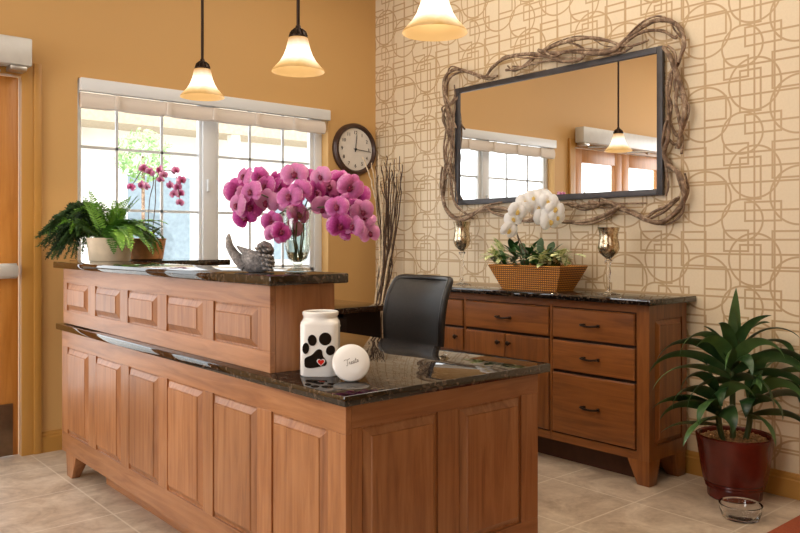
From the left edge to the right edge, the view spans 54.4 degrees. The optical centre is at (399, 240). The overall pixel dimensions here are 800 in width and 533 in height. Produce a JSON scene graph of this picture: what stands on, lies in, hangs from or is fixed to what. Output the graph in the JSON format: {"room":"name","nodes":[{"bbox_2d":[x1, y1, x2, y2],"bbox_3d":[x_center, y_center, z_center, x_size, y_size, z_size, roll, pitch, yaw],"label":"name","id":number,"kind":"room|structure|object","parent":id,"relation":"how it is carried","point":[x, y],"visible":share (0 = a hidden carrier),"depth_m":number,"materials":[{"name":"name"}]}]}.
{"room":"reception area","nodes":[
{"label":"reception area","id":0,"kind":"room"},
{"bbox_2d":[0,0,375,454],"bbox_3d":[-3.005,-0.420,3.582,7.300,3.200,0.150,0,0,-41],"label":"wall","id":1,"kind":"structure","parent":0,"point":[154,43],"depth_m":4.85,"materials":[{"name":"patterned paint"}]},
{"bbox_2d":[0,76,18,456],"bbox_3d":[-2.704,0.139,3.744,1.617,2.067,0.105,0,0,-41],"label":"door","id":2,"kind":"structure","parent":1,"relation":"in","point":[9,269],"depth_m":4.24,"materials":[{"name":"brown wood"}]},
{"bbox_2d":[0,34,31,73],"bbox_3d":[-2.604,-0.992,3.673,1.628,0.190,0.182,0,0,-41],"label":"operator","id":3,"kind":"object","parent":1,"relation":"attached to","point":[15,52],"visible":1,"depth_m":4.14,"materials":[{"name":"white metal"}]},
{"bbox_2d":[0,63,41,455],"bbox_3d":[-2.691,0.100,3.735,1.833,2.160,0.026,0,0,-41],"label":"trim","id":4,"kind":"structure","parent":1,"relation":"attached to","point":[31,80],"depth_m":4.29,"materials":[{"name":"paint"}]},
{"bbox_2d":[42,429,61,452],"bbox_3d":[-1.096,1.123,5.108,2.374,0.114,0.018,0,0,-41],"label":"baseboard","id":5,"kind":"structure","parent":1,"relation":"attached to","point":[51,440],"depth_m":4.37,"materials":[{"name":"paint"}]},
{"bbox_2d":[78,90,321,271],"bbox_3d":[-1.225,-0.314,5.091,1.756,1.248,0.165,0,0,-41],"label":"window","id":6,"kind":"structure","parent":1,"relation":"in","point":[207,155],"depth_m":5.09,"materials":[{"name":"white paint"}]},
{"bbox_2d":[78,77,330,133],"bbox_3d":[-1.179,-0.851,5.044,1.748,0.173,0.066,0,0,-41],"label":"roman shade","id":7,"kind":"object","parent":6,"relation":"attached to","point":[108,102],"visible":1,"depth_m":4.92,"materials":[{"name":"white fabric"}]},
{"bbox_2d":[332,123,375,174],"bbox_3d":[-0.330,-0.674,5.745,0.384,0.384,0.046,0,0,-41],"label":"wall clock","id":8,"kind":"object","parent":1,"relation":"attached to","point":[352,142],"visible":1,"depth_m":5.73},
{"bbox_2d":[0,450,799,532],"bbox_3d":[-0.344,1.230,0.594,7.450,0.100,8.150,0,0,-41],"label":"floor","id":9,"kind":"structure","parent":0,"point":[37,494],"depth_m":3.49,"materials":[{"name":"tile"}]},
{"bbox_2d":[62,331,537,532],"bbox_3d":[-0.625,0.814,3.308,0.826,0.732,2.424,0,0,-41],"label":"reception desk","id":10,"kind":"object","parent":9,"relation":"on","point":[200,450],"visible":0.94,"depth_m":2.52,"materials":[{"name":"brown wood"}]},
{"bbox_2d":[56,323,549,406],"bbox_3d":[-0.617,0.433,3.306,0.874,0.030,2.457,0,0,-41],"label":"countertop","id":11,"kind":"structure","parent":10,"relation":"on","point":[397,369],"depth_m":2.53,"materials":[{"name":"black stone"}]},
{"bbox_2d":[63,269,333,372],"bbox_3d":[-0.806,0.279,3.541,0.834,0.276,2.173,0,0,-41],"label":"transaction riser","id":12,"kind":"object","parent":11,"relation":"on","point":[256,327],"visible":0.93,"depth_m":2.81,"materials":[{"name":"brown wood"}]},
{"bbox_2d":[53,258,347,285],"bbox_3d":[-0.828,0.124,3.617,0.928,0.032,2.391,0,0,-41],"label":"countertop","id":13,"kind":"structure","parent":12,"relation":"on","point":[183,268],"depth_m":2.91,"materials":[{"name":"black stone"}]},
{"bbox_2d":[35,190,168,261],"bbox_3d":[-1.610,-0.077,4.206,0.754,0.370,0.512,0,0,23],"label":"potted fern","id":14,"kind":"object","parent":13,"relation":"on","point":[112,234],"visible":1,"depth_m":4.08,"materials":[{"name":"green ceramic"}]},
{"bbox_2d":[86,238,132,261],"bbox_3d":[-1.538,0.046,4.128,0.234,0.124,0.234,0,0,-41],"label":"pot","id":15,"kind":"object","parent":14,"relation":"attached to","point":[99,250],"depth_m":4.03,"materials":[{"name":"beige ceramic"}]},
{"bbox_2d":[126,164,185,259],"bbox_3d":[-1.402,-0.165,4.459,0.348,0.546,0.249,0,0,-15],"label":"potted orchid","id":16,"kind":"object","parent":13,"relation":"on","point":[140,251],"visible":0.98,"depth_m":4.41,"materials":[{"name":"plant"}]},
{"bbox_2d":[226,234,274,271],"bbox_3d":[-0.505,0.042,2.665,0.174,0.132,0.083,0,0,12],"label":"figurine","id":17,"kind":"object","parent":13,"relation":"on","point":[262,259],"visible":1,"depth_m":2.63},
{"bbox_2d":[283,206,311,271],"bbox_3d":[-0.358,-0.005,2.727,0.106,0.226,0.106,0,0,-41],"label":"glass vase","id":18,"kind":"object","parent":13,"relation":"on","point":[295,256],"visible":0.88,"depth_m":2.71,"materials":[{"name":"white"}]},
{"bbox_2d":[223,167,298,251],"bbox_3d":[-0.501,-0.096,2.717,0.270,0.324,0.154,0,0,23],"label":"orchid spray","id":19,"kind":"object","parent":18,"relation":"in","point":[241,194],"visible":0.97,"depth_m":2.73,"materials":[{"name":"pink plant"}]},
{"bbox_2d":[251,166,296,251],"bbox_3d":[-0.452,-0.101,2.773,0.146,0.332,0.177,0,0,-34],"label":"orchid spray","id":20,"kind":"object","parent":18,"relation":"in","point":[272,184],"visible":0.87,"depth_m":2.74,"materials":[{"name":"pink plant"}]},
{"bbox_2d":[260,209,302,251],"bbox_3d":[-0.398,-0.022,2.688,0.155,0.176,0.102,0,0,-41],"label":"orchid spray","id":21,"kind":"object","parent":18,"relation":"in","point":[273,225],"visible":0.99,"depth_m":2.66,"materials":[{"name":"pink plant"}]},
{"bbox_2d":[276,163,325,247],"bbox_3d":[-0.352,-0.106,2.715,0.152,0.343,0.179,0,0,22],"label":"orchid spray","id":22,"kind":"object","parent":18,"relation":"in","point":[293,196],"visible":0.96,"depth_m":2.70,"materials":[{"name":"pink plant"}]},
{"bbox_2d":[299,166,370,251],"bbox_3d":[-0.223,-0.098,2.751,0.240,0.328,0.180,0,0,-41],"label":"orchid spray","id":23,"kind":"object","parent":18,"relation":"in","point":[336,182],"visible":0.86,"depth_m":2.71,"materials":[{"name":"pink plant"}]},
{"bbox_2d":[301,193,379,251],"bbox_3d":[-0.199,-0.052,2.709,0.281,0.234,0.135,0,0,-16],"label":"orchid spray","id":24,"kind":"object","parent":18,"relation":"in","point":[350,216],"visible":0.98,"depth_m":2.68,"materials":[{"name":"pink plant"}]},
{"bbox_2d":[300,309,339,376],"bbox_3d":[-0.250,0.319,2.445,0.118,0.198,0.121,0,0,0],"label":"jar","id":25,"kind":"object","parent":11,"relation":"on","point":[319,328],"visible":0.94,"depth_m":2.39,"materials":[{"name":"white ceramic"}]},
{"bbox_2d":[332,344,369,381],"bbox_3d":[-0.146,0.364,2.328,0.113,0.107,0.065,0,0,-6],"label":"lid","id":26,"kind":"object","parent":11,"relation":"on","point":[350,362],"visible":1,"depth_m":2.31,"materials":[{"name":"white ceramic"}]},
{"bbox_2d":[334,299,383,337],"bbox_3d":[-0.710,0.799,4.972,1.145,0.762,0.676,0,0,-41],"label":"desk","id":27,"kind":"object","parent":9,"relation":"on","point":[359,318],"depth_m":5.04,"materials":[{"name":"stone"}]},
{"bbox_2d":[334,299,383,313],"bbox_3d":[-0.710,0.436,4.973,1.145,0.037,0.675,0,0,-41],"label":"countertop","id":28,"kind":"structure","parent":27,"relation":"on","point":[342,306],"depth_m":4.99,"materials":[{"name":"stone"}]},
{"bbox_2d":[362,154,402,337],"bbox_3d":[-0.126,0.283,5.541,0.287,1.795,0.116,0,0,-5],"label":"bundle","id":29,"kind":"object","parent":9,"relation":"on","point":[383,281],"visible":0.7,"depth_m":5.53,"materials":[{"name":"brown wood"}]},
{"bbox_2d":[383,274,453,346],"bbox_3d":[-0.075,0.674,3.700,0.597,1.010,0.570,0,0,-41],"label":"office chair","id":30,"kind":"object","parent":9,"relation":"on","point":[415,305],"visible":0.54,"depth_m":3.84,"materials":[{"name":"black leather"}]},
{"bbox_2d":[444,292,686,486],"bbox_3d":[0.719,0.744,4.503,0.387,0.872,1.819,0,0,-41],"label":"sideboard","id":31,"kind":"object","parent":9,"relation":"on","point":[597,399],"visible":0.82,"depth_m":3.94,"materials":[{"name":"brown wood"}]},
{"bbox_2d":[451,282,695,305],"bbox_3d":[0.726,0.292,4.503,0.429,0.030,1.868,0,0,-41],"label":"countertop","id":32,"kind":"structure","parent":31,"relation":"on","point":[628,298],"depth_m":4.04,"materials":[{"name":"black stone"}]},
{"bbox_2d":[453,221,470,284],"bbox_3d":[0.394,0.077,4.948,0.116,0.399,0.116,0,0,-41],"label":"goblet","id":33,"kind":"object","parent":32,"relation":"on","point":[462,240],"visible":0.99,"depth_m":4.91,"materials":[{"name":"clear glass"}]},
{"bbox_2d":[453,221,470,250],"bbox_3d":[0.394,-0.029,4.948,0.112,0.186,0.112,0,0,-41],"label":"cup","id":34,"kind":"object","parent":33,"relation":"on","point":[462,240],"depth_m":4.91,"materials":[{"name":"silver glass"}]},
{"bbox_2d":[479,188,587,291],"bbox_3d":[0.752,-0.010,4.424,0.356,0.574,0.687,0,0,-41],"label":"potted orchid","id":35,"kind":"object","parent":32,"relation":"on","point":[542,270],"visible":1,"depth_m":4.36,"materials":[{"name":"plant"}]},
{"bbox_2d":[489,266,586,291],"bbox_3d":[0.779,0.211,4.438,0.240,0.132,0.525,0,0,-41],"label":"basket","id":36,"kind":"object","parent":35,"relation":"on","point":[542,278],"depth_m":4.31,"materials":[{"name":"wicker"}]},
{"bbox_2d":[597,227,619,294],"bbox_3d":[1.079,0.103,4.027,0.116,0.346,0.116,0,0,-41],"label":"goblet","id":37,"kind":"object","parent":32,"relation":"on","point":[608,244],"visible":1,"depth_m":3.99,"materials":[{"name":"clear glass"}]},
{"bbox_2d":[597,227,619,258],"bbox_3d":[1.079,0.011,4.027,0.112,0.162,0.112,0,0,-41],"label":"cup","id":38,"kind":"object","parent":37,"relation":"on","point":[608,244],"depth_m":3.99,"materials":[{"name":"silver glass"}]},
{"bbox_2d":[649,289,799,501],"bbox_3d":[1.485,0.696,3.529,0.539,0.967,0.611,0,0,-41],"label":"dracaena","id":39,"kind":"object","parent":9,"relation":"on","point":[735,461],"visible":1,"depth_m":3.52,"materials":[{"name":"plant"}]},
{"bbox_2d":[695,425,774,501],"bbox_3d":[1.544,1.035,3.595,0.340,0.290,0.340,0,0,-41],"label":"pot","id":40,"kind":"object","parent":39,"relation":"on","point":[737,463],"depth_m":3.48,"materials":[{"name":"ceramic"}]},
{"bbox_2d":[718,497,762,522],"bbox_3d":[1.451,1.149,3.319,0.176,0.061,0.176,0,0,-41],"label":"glass bowl","id":41,"kind":"object","parent":9,"relation":"on","point":[735,509],"visible":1,"depth_m":3.29,"materials":[{"name":"clear glass"}]},
{"bbox_2d":[767,515,799,532],"bbox_3d":[1.692,1.175,2.613,1.270,0.010,1.065,0,0,-41],"label":"rug","id":42,"kind":"object","parent":9,"relation":"on","point":[792,526],"visible":1,"depth_m":3.18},
{"bbox_2d":[376,0,799,473],"bbox_3d":[2.426,-0.420,2.970,0.150,3.200,8.150,0,0,-41],"label":"wall","id":43,"kind":"structure","parent":0,"point":[738,228],"depth_m":4.02,"materials":[{"name":"paper"}]},
{"bbox_2d":[439,15,689,225],"bbox_3d":[0.863,-0.625,4.605,0.082,1.092,1.834,0,0,-40],"label":"wall mirror","id":44,"kind":"object","parent":43,"relation":"attached to","point":[592,129],"visible":0.98,"depth_m":4.46,"materials":[{"name":"brown wood"}]},
{"bbox_2d":[460,54,656,199],"bbox_3d":[0.875,-0.626,4.635,0.006,0.737,1.490,0,0,-41],"label":"mirror glass","id":45,"kind":"object","parent":44,"relation":"on","point":[588,129],"depth_m":4.52,"materials":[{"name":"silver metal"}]},
{"bbox_2d":[661,450,799,500],"bbox_3d":[2.412,1.123,2.858,0.018,0.114,7.960,0,0,-41],"label":"baseboard","id":46,"kind":"structure","parent":43,"relation":"attached to","point":[781,483],"depth_m":3.62,"materials":[{"name":"paint"}]},
{"bbox_3d":[-0.344,-2.070,0.594,7.450,0.100,8.150,0,0,-41],"label":"ceiling","id":47,"kind":"structure","parent":0,"visible":0},
{"bbox_2d":[180,0,224,100],"bbox_3d":[-1.013,-1.377,3.993,0.223,1.284,0.223,0,0,-41],"label":"pendant lamp","id":48,"kind":"object","parent":47,"relation":"hanging from","point":[202,87],"visible":1,"depth_m":3.96,"materials":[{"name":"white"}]},
{"bbox_2d":[272,0,324,76],"bbox_3d":[-0.431,-1.357,3.299,0.223,1.284,0.223,0,0,-41],"label":"pendant lamp","id":49,"kind":"object","parent":47,"relation":"hanging from","point":[297,60],"visible":1,"depth_m":3.27,"materials":[{"name":"white glass"}]},
{"bbox_2d":[402,0,467,41],"bbox_3d":[0.119,-1.350,2.657,0.223,1.284,0.223,0,0,-41],"label":"pendant lamp","id":50,"kind":"object","parent":47,"relation":"hanging from","point":[434,20],"visible":1,"depth_m":2.63,"materials":[{"name":"frosted glass"},{"name":"oiled bronze"}]},
{"label":"outside","id":51,"kind":"structure","parent":0,"visible":0},
{"bbox_3d":[-11.544,1.430,19.609,36.000,0.100,35.200,0,0,-41],"label":"ground","id":52,"kind":"structure","parent":51,"visible":0},
{"bbox_2d":[112,127,171,222],"bbox_3d":[-3.243,-0.026,9.860,0.748,2.812,0.744,0,0,-41],"label":"tree","id":53,"kind":"object","parent":52,"relation":"on","point":[140,136],"visible":0.77,"depth_m":9.78,"materials":[{"name":"green plant"}]},
{"bbox_2d":[81,91,306,267],"bbox_3d":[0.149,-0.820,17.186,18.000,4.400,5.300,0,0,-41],"label":"window glass","id":54,"kind":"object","parent":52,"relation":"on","point":[97,126],"visible":0.1,"depth_m":11.54,"materials":[{"name":"clear glass"}]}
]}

